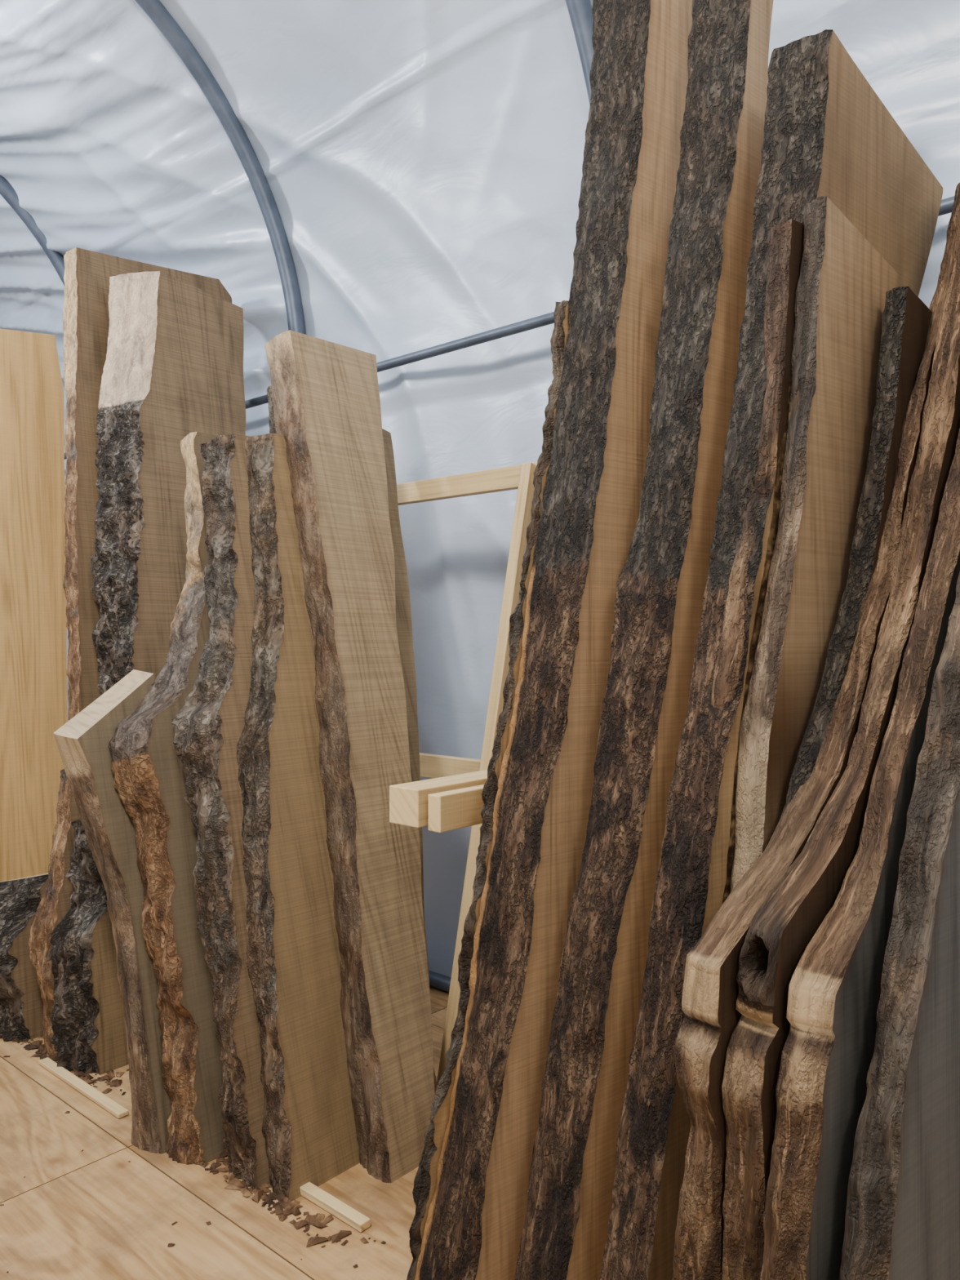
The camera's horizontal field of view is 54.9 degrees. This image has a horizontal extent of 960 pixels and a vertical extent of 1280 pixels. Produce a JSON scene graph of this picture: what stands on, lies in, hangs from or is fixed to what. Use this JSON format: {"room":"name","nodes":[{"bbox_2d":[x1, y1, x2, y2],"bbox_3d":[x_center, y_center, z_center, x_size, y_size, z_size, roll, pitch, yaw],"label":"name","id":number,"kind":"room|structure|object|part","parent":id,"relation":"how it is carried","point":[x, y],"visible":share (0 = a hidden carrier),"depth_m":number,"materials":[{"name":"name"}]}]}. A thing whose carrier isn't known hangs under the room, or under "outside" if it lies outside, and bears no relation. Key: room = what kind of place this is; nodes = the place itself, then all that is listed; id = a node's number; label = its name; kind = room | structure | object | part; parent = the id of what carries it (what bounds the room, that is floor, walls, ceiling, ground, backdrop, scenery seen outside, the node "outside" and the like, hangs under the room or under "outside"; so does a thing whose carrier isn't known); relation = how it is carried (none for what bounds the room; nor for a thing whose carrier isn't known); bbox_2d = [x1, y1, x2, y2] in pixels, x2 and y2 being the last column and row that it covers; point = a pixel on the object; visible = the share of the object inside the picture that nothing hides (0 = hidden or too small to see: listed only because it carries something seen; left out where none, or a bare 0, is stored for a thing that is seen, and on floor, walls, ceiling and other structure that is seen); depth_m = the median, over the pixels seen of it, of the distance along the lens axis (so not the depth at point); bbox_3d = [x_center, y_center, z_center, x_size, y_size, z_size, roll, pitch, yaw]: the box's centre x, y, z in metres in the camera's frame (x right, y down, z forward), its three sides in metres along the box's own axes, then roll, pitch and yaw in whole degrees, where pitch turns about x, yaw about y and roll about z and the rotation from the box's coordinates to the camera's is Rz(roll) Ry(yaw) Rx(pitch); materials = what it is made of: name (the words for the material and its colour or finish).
{"room":"lumber storage tent","nodes":[
{"label":"lumber storage tent","id":0,"kind":"room"},
{"bbox_2d":[0,986,448,1279],"bbox_3d":[-1.880,1.510,1.648,14.800,0.020,6.220,0,0,41],"label":"floor","id":1,"kind":"structure","parent":0,"point":[93,1213],"depth_m":2.45,"materials":[{"name":"brown wood"}]},
{"bbox_2d":[0,872,48,1041],"bbox_3d":[-1.731,1.227,3.625,0.269,0.608,0.475,0,0,41],"label":"slab","id":2,"kind":"object","parent":1,"relation":"on","point":[21,1003],"visible":0.45,"depth_m":3.51,"materials":[{"name":"brown wood"}]},
{"bbox_2d":[0,175,64,285],"bbox_3d":[-4.438,-0.888,3.858,0.084,4.776,6.092,0,0,41],"label":"hoop","id":3,"kind":"object","parent":1,"relation":"on","point":[7,192],"visible":0.11,"depth_m":5.73},
{"bbox_2d":[0,328,67,881],"bbox_3d":[-2.137,0.013,4.226,0.310,2.982,0.544,0,0,41],"label":"board","id":4,"kind":"object","parent":1,"relation":"on","point":[33,705],"visible":0.78,"depth_m":4.28,"materials":[{"name":"yellow wood"}]},
{"bbox_2d":[28,768,79,1057],"bbox_3d":[-1.508,1.008,3.515,0.349,1.033,0.388,0,0,41],"label":"slab","id":5,"kind":"object","parent":1,"relation":"on","point":[55,904],"visible":0.34,"depth_m":3.42,"materials":[{"name":"brown wood"}]},
{"bbox_2d":[38,1057,128,1118],"bbox_3d":[-1.334,1.492,3.091,0.570,0.015,0.035,0,0,41],"label":"batten","id":6,"kind":"object","parent":1,"relation":"on","point":[91,1093],"visible":1,"depth_m":3.06,"materials":[{"name":"brown wood"}]},
{"bbox_2d":[49,819,128,1075],"bbox_3d":[-1.363,1.091,3.392,0.348,0.886,0.435,0,0,41],"label":"slab","id":7,"kind":"object","parent":1,"relation":"on","point":[86,1017],"visible":0.53,"depth_m":3.26,"materials":[{"name":"brown wood"}]},
{"bbox_2d":[53,669,171,1153],"bbox_3d":[-1.093,0.817,2.891,0.504,1.432,0.314,0,0,41],"label":"slab","id":8,"kind":"object","parent":1,"relation":"on","point":[82,742],"visible":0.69,"depth_m":2.84,"materials":[{"name":"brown wood"}]},
{"bbox_2d":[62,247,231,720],"bbox_3d":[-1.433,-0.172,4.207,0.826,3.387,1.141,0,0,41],"label":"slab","id":9,"kind":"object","parent":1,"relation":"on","point":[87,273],"visible":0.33,"depth_m":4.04,"materials":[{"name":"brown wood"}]},
{"bbox_2d":[108,431,225,1164],"bbox_3d":[-0.962,0.394,3.082,0.488,2.278,0.932,0,0,-16],"label":"slab","id":10,"kind":"object","parent":1,"relation":"on","point":[149,781],"visible":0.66,"depth_m":2.83,"materials":[{"name":"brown wood"}]},
{"bbox_2d":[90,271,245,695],"bbox_3d":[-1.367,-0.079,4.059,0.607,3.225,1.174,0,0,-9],"label":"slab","id":11,"kind":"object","parent":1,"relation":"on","point":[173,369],"visible":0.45,"depth_m":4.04,"materials":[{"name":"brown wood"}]},
{"bbox_2d":[0,1035,386,1272],"bbox_3d":[-1.094,1.492,2.711,2.788,0.014,0.823,0,0,41],"label":"debris","id":12,"kind":"object","parent":1,"relation":"on","point":[317,1220],"visible":0.53,"depth_m":2.49,"materials":[{"name":"brown wood"}]},
{"bbox_2d":[134,0,305,334],"bbox_3d":[-2.913,-0.888,2.532,0.084,4.776,6.092,0,0,41],"label":"hoop","id":13,"kind":"object","parent":1,"relation":"on","point":[154,10],"visible":0.29,"depth_m":4.52},
{"bbox_2d":[170,433,270,1189],"bbox_3d":[-0.771,0.414,2.921,0.392,2.239,0.872,0,0,-22],"label":"slab","id":14,"kind":"object","parent":1,"relation":"on","point":[210,725],"visible":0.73,"depth_m":2.79,"materials":[{"name":"brown wood"}]},
{"bbox_2d":[266,386,276,433],"bbox_3d":[-0.579,0.295,3.048,0.162,2.437,0.877,0,0,-22],"label":"slab","id":15,"kind":"object","parent":1,"relation":"on","point":[271,416],"visible":0.05,"depth_m":3.33,"materials":[{"name":"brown wood"}]},
{"bbox_2d":[236,433,359,1202],"bbox_3d":[-0.593,0.408,2.957,0.405,2.245,0.990,0,0,-17],"label":"slab","id":16,"kind":"object","parent":1,"relation":"on","point":[309,1133],"visible":0.83,"depth_m":2.76,"materials":[{"name":"brown wood"}]},
{"bbox_2d":[299,1182,370,1232],"bbox_3d":[-0.388,1.488,2.434,0.260,0.021,0.035,0,0,41],"label":"batten","id":17,"kind":"object","parent":1,"relation":"on","point":[335,1206],"visible":1,"depth_m":2.41,"materials":[{"name":"brown wood"}]},
{"bbox_2d":[264,329,435,1182],"bbox_3d":[-0.373,0.216,3.109,0.455,2.643,1.077,0,0,-32],"label":"slab","id":18,"kind":"object","parent":1,"relation":"on","point":[326,394],"visible":0.98,"depth_m":2.98,"materials":[{"name":"beige wood"}]},
{"bbox_2d":[382,428,437,1094],"bbox_3d":[-0.277,0.333,3.269,0.155,2.364,0.936,0,0,-17],"label":"slab","id":19,"kind":"object","parent":1,"relation":"on","point":[403,611],"visible":0.12,"depth_m":3.42,"materials":[{"name":"beige wood"}]},
{"bbox_2d":[428,970,451,991],"bbox_3d":[-0.299,1.465,4.076,13.400,0.058,0.060,0,0,41],"label":"pipe","id":20,"kind":"object","parent":1,"relation":"on","point":[437,980],"visible":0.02,"depth_m":3.94,"materials":[{"name":"grey metal"}]},
{"bbox_2d":[436,462,536,1083],"bbox_3d":[0.028,0.439,3.092,0.045,2.121,0.492,0,0,41],"label":"rack post","id":21,"kind":"object","parent":1,"relation":"on","point":[522,513],"visible":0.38,"depth_m":3.12,"materials":[{"name":"beige wood"}]},
{"bbox_2d":[396,462,537,505],"bbox_3d":[0.109,-0.595,3.403,6.100,0.080,0.040,0,0,41],"label":"rail","id":22,"kind":"object","parent":21,"relation":"attached to","point":[505,478],"depth_m":3.54,"materials":[{"name":"beige wood"}]},
{"bbox_2d":[406,300,568,1279],"bbox_3d":[0.162,0.300,2.411,0.857,2.400,0.032,0,0,-39],"label":"slab","id":23,"kind":"object","parent":1,"relation":"on","point":[425,1179],"visible":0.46,"depth_m":2.29,"materials":[{"name":"brown wood"}]},
{"bbox_2d":[414,0,692,1279],"bbox_3d":[0.336,-0.167,2.402,1.139,3.333,0.190,0,0,-39],"label":"slab","id":24,"kind":"object","parent":1,"relation":"on","point":[638,76],"visible":0.63,"depth_m":2.25,"materials":[{"name":"brown wood"}]},
{"bbox_2d":[564,0,593,106],"bbox_3d":[-1.449,-0.888,1.260,0.084,4.776,6.092,0,0,41],"label":"hoop","id":25,"kind":"object","parent":1,"relation":"on","point":[580,11],"visible":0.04,"depth_m":3.34},
{"bbox_2d":[513,0,773,1279],"bbox_3d":[0.454,-0.125,2.136,0.988,3.250,0.160,0,0,-39],"label":"slab","id":26,"kind":"object","parent":1,"relation":"on","point":[661,583],"visible":0.66,"depth_m":2.04,"materials":[{"name":"brown wood"}]},
{"bbox_2d":[710,218,804,902],"bbox_3d":[0.572,0.327,1.848,0.604,2.346,0.055,0,0,-39],"label":"slab","id":27,"kind":"object","parent":1,"relation":"on","point":[786,237],"visible":0.25,"depth_m":1.83,"materials":[{"name":"brown wood"}]},
{"bbox_2d":[599,29,942,1279],"bbox_3d":[0.650,0.105,1.956,1.153,2.789,0.125,0,0,-39],"label":"slab","id":28,"kind":"object","parent":1,"relation":"on","point":[828,132],"visible":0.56,"depth_m":1.82,"materials":[{"name":"brown wood"}]},
{"bbox_2d":[729,195,897,893],"bbox_3d":[0.632,0.311,1.822,0.663,2.378,0.058,0,0,-39],"label":"slab","id":29,"kind":"object","parent":1,"relation":"on","point":[843,283],"visible":0.54,"depth_m":1.81,"materials":[{"name":"brown wood"}]},
{"bbox_2d":[672,182,959,1279],"bbox_3d":[0.801,0.250,1.814,1.313,2.500,0.068,0,0,-39],"label":"slab","id":30,"kind":"object","parent":1,"relation":"on","point":[710,991],"visible":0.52,"depth_m":1.48,"materials":[{"name":"brown wood"}]},
{"bbox_2d":[721,204,959,1279],"bbox_3d":[0.832,0.200,1.744,1.182,2.600,0.066,0,0,-39],"label":"slab","id":31,"kind":"object","parent":1,"relation":"on","point":[778,935],"visible":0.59,"depth_m":1.48,"materials":[{"name":"brown wood"}]},
{"bbox_2d":[779,285,932,819],"bbox_3d":[0.673,0.391,1.746,0.689,2.218,0.045,0,0,-39],"label":"slab","id":32,"kind":"object","parent":1,"relation":"on","point":[906,318],"visible":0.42,"depth_m":1.82,"materials":[{"name":"brown wood"}]},
{"bbox_2d":[760,428,959,1279],"bbox_3d":[0.890,0.300,1.687,1.235,2.400,0.066,0,0,-39],"label":"slab","id":33,"kind":"object","parent":1,"relation":"on","point":[834,988],"visible":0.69,"depth_m":1.38,"materials":[{"name":"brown wood"}]},
{"bbox_2d":[839,571,959,1279],"bbox_3d":[0.854,0.450,1.534,1.037,2.100,0.060,0,0,-39],"label":"slab","id":34,"kind":"object","parent":1,"relation":"on","point":[902,1218],"visible":1,"depth_m":1.34,"materials":[{"name":"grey wood"}]},
{"bbox_2d":[389,769,487,827],"bbox_3d":[0.096,0.440,2.785,0.110,0.100,0.910,0,0,41],"label":"rack arm","id":35,"kind":"object","parent":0,"point":[408,802],"depth_m":2.46},
{"bbox_2d":[419,752,480,778],"bbox_3d":[0.109,0.500,3.403,6.100,0.090,0.040,0,0,41],"label":"rack rail","id":36,"kind":"object","parent":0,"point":[431,766],"visible":0.02,"depth_m":3.59,"materials":[{"name":"beige wood"}]},
{"bbox_3d":[0.109,0.500,3.403,6.100,0.090,0.040,0,0,41],"label":"rail","id":37,"kind":"part","parent":36,"relation":"part of","materials":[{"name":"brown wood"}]},
{"bbox_2d":[427,784,484,832],"bbox_3d":[0.176,0.448,2.722,0.045,0.095,0.900,0,0,41],"label":"rack arm","id":38,"kind":"object","parent":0,"point":[451,810],"depth_m":2.41},
{"bbox_2d":[0,0,959,453],"bbox_3d":[-1.197,-2.304,3.081,13.750,2.009,3.080,0,0,41],"label":"ceiling","id":39,"kind":"structure","parent":0,"point":[420,161],"depth_m":4.23,"materials":[{"name":"plastic"}]},
{"bbox_2d":[64,212,951,977],"bbox_3d":[-0.216,0.100,4.210,13.750,2.800,0.154,0,0,41],"label":"wall","id":40,"kind":"structure","parent":0,"point":[481,406],"depth_m":4.12,"materials":[{"name":"plastic"}]},
{"bbox_3d":[-5.909,-0.888,5.137,0.084,4.776,6.092,0,0,41],"label":"hoop","id":41,"kind":"object","parent":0,"visible":0},
{"bbox_2d":[64,195,954,459],"bbox_3d":[-0.299,-1.245,4.076,13.400,0.041,0.042,0,0,41],"label":"pipe","id":42,"kind":"object","parent":41,"relation":"attached to","point":[946,205],"visible":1,"depth_m":3.83,"materials":[{"name":"grey metal"}]}
]}

